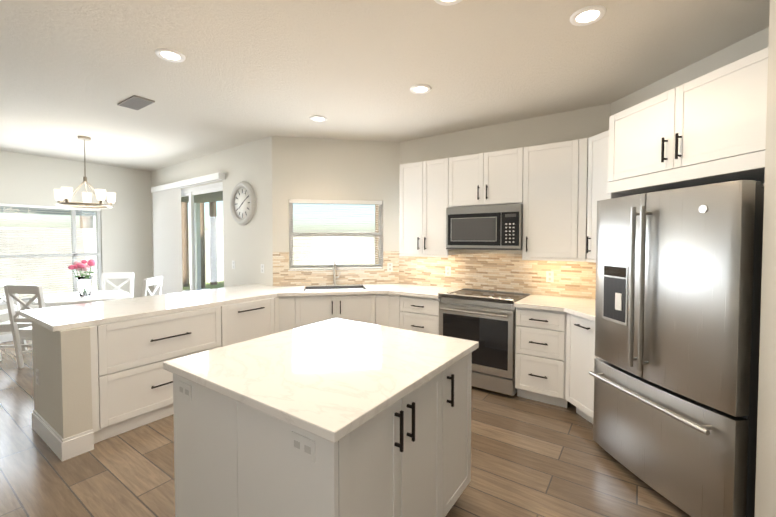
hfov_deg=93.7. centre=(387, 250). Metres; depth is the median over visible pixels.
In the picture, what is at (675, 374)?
fridge
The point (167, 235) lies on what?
door blinds
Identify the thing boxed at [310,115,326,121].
recessed light
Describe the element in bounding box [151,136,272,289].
wall
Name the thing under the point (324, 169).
wall
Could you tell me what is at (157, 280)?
dining chair
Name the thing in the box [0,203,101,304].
dining room window
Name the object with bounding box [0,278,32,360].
dining chair
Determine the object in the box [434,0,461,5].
recessed light
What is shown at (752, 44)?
wall
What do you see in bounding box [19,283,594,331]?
countertop
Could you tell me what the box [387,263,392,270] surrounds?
outlet
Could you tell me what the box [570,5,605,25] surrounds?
recessed light
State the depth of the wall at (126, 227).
6.36 m
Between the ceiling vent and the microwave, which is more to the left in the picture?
the ceiling vent
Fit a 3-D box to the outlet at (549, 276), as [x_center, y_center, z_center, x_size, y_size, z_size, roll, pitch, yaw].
[1.687,0.276,3.790,0.072,0.115,0.007,1,2,35]
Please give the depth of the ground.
12.75 m
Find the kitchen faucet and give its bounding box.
[332,255,340,284]
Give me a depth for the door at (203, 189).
6.03 m
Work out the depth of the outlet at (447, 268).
4.45 m
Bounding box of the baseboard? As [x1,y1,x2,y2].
[0,334,19,342]
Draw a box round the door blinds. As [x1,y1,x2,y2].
[151,172,224,294]
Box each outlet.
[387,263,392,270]
[445,266,450,275]
[546,271,553,281]
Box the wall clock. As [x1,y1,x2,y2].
[230,181,255,224]
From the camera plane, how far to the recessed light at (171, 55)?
2.53 m
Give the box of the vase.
[68,259,95,297]
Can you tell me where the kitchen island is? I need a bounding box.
[163,318,478,516]
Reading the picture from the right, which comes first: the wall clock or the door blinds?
the wall clock
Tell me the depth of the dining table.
4.69 m
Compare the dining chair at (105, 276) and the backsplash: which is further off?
the dining chair at (105, 276)
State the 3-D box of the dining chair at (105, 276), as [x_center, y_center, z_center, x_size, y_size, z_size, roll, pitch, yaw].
[-4.190,0.851,5.478,0.440,0.996,0.560,0,2,-12]
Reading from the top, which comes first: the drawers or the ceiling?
the ceiling
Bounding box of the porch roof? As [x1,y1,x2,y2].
[0,191,222,289]
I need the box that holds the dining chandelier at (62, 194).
[54,136,115,207]
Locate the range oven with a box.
[438,288,530,395]
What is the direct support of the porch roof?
on the patio
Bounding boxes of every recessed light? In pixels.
[155,48,184,61]
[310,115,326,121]
[410,84,430,93]
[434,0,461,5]
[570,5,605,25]
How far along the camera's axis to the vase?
4.67 m
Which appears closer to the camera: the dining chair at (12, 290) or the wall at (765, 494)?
the wall at (765, 494)
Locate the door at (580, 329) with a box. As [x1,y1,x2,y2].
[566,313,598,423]
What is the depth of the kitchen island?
1.54 m
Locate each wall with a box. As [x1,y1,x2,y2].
[0,151,152,334]
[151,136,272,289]
[272,136,398,285]
[399,103,610,298]
[611,27,768,185]
[754,0,775,516]
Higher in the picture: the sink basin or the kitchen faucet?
the kitchen faucet
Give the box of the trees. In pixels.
[80,201,378,287]
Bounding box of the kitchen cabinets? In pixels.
[19,47,767,460]
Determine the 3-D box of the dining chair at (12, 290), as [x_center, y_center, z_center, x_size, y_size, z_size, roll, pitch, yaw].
[-4.100,0.882,4.385,0.440,0.996,0.560,0,2,6]
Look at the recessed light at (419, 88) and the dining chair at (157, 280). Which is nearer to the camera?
the recessed light at (419, 88)
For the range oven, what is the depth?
3.56 m
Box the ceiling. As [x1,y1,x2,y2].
[0,0,769,170]
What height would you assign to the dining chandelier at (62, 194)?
0.875 m
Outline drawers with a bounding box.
[400,295,566,407]
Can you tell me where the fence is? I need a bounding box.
[0,226,374,298]
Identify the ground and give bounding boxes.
[183,280,223,289]
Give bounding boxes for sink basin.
[304,285,365,290]
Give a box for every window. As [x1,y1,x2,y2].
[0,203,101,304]
[289,199,382,269]
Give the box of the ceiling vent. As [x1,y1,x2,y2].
[117,95,154,109]
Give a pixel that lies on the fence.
(80, 248)
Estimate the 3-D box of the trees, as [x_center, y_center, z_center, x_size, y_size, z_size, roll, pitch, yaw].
[-3.171,-4.631,9.005,23.340,11.946,21.911,1,2,35]
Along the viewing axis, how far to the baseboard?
5.36 m
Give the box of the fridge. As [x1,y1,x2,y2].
[589,180,763,516]
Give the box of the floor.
[0,340,690,516]
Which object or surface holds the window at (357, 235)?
in the wall at (324, 169)
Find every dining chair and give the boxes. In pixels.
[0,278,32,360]
[4,285,45,367]
[101,272,133,299]
[142,276,162,296]
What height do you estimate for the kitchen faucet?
0.395 m
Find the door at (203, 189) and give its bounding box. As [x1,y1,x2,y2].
[181,182,223,291]
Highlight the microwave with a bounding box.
[446,204,522,249]
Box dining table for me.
[31,291,128,304]
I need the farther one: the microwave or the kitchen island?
the microwave
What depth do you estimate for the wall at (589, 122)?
4.02 m
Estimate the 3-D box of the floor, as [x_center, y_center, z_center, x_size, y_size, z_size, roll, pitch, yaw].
[-1.678,1.496,2.091,10.900,0.100,7.500,1,2,35]

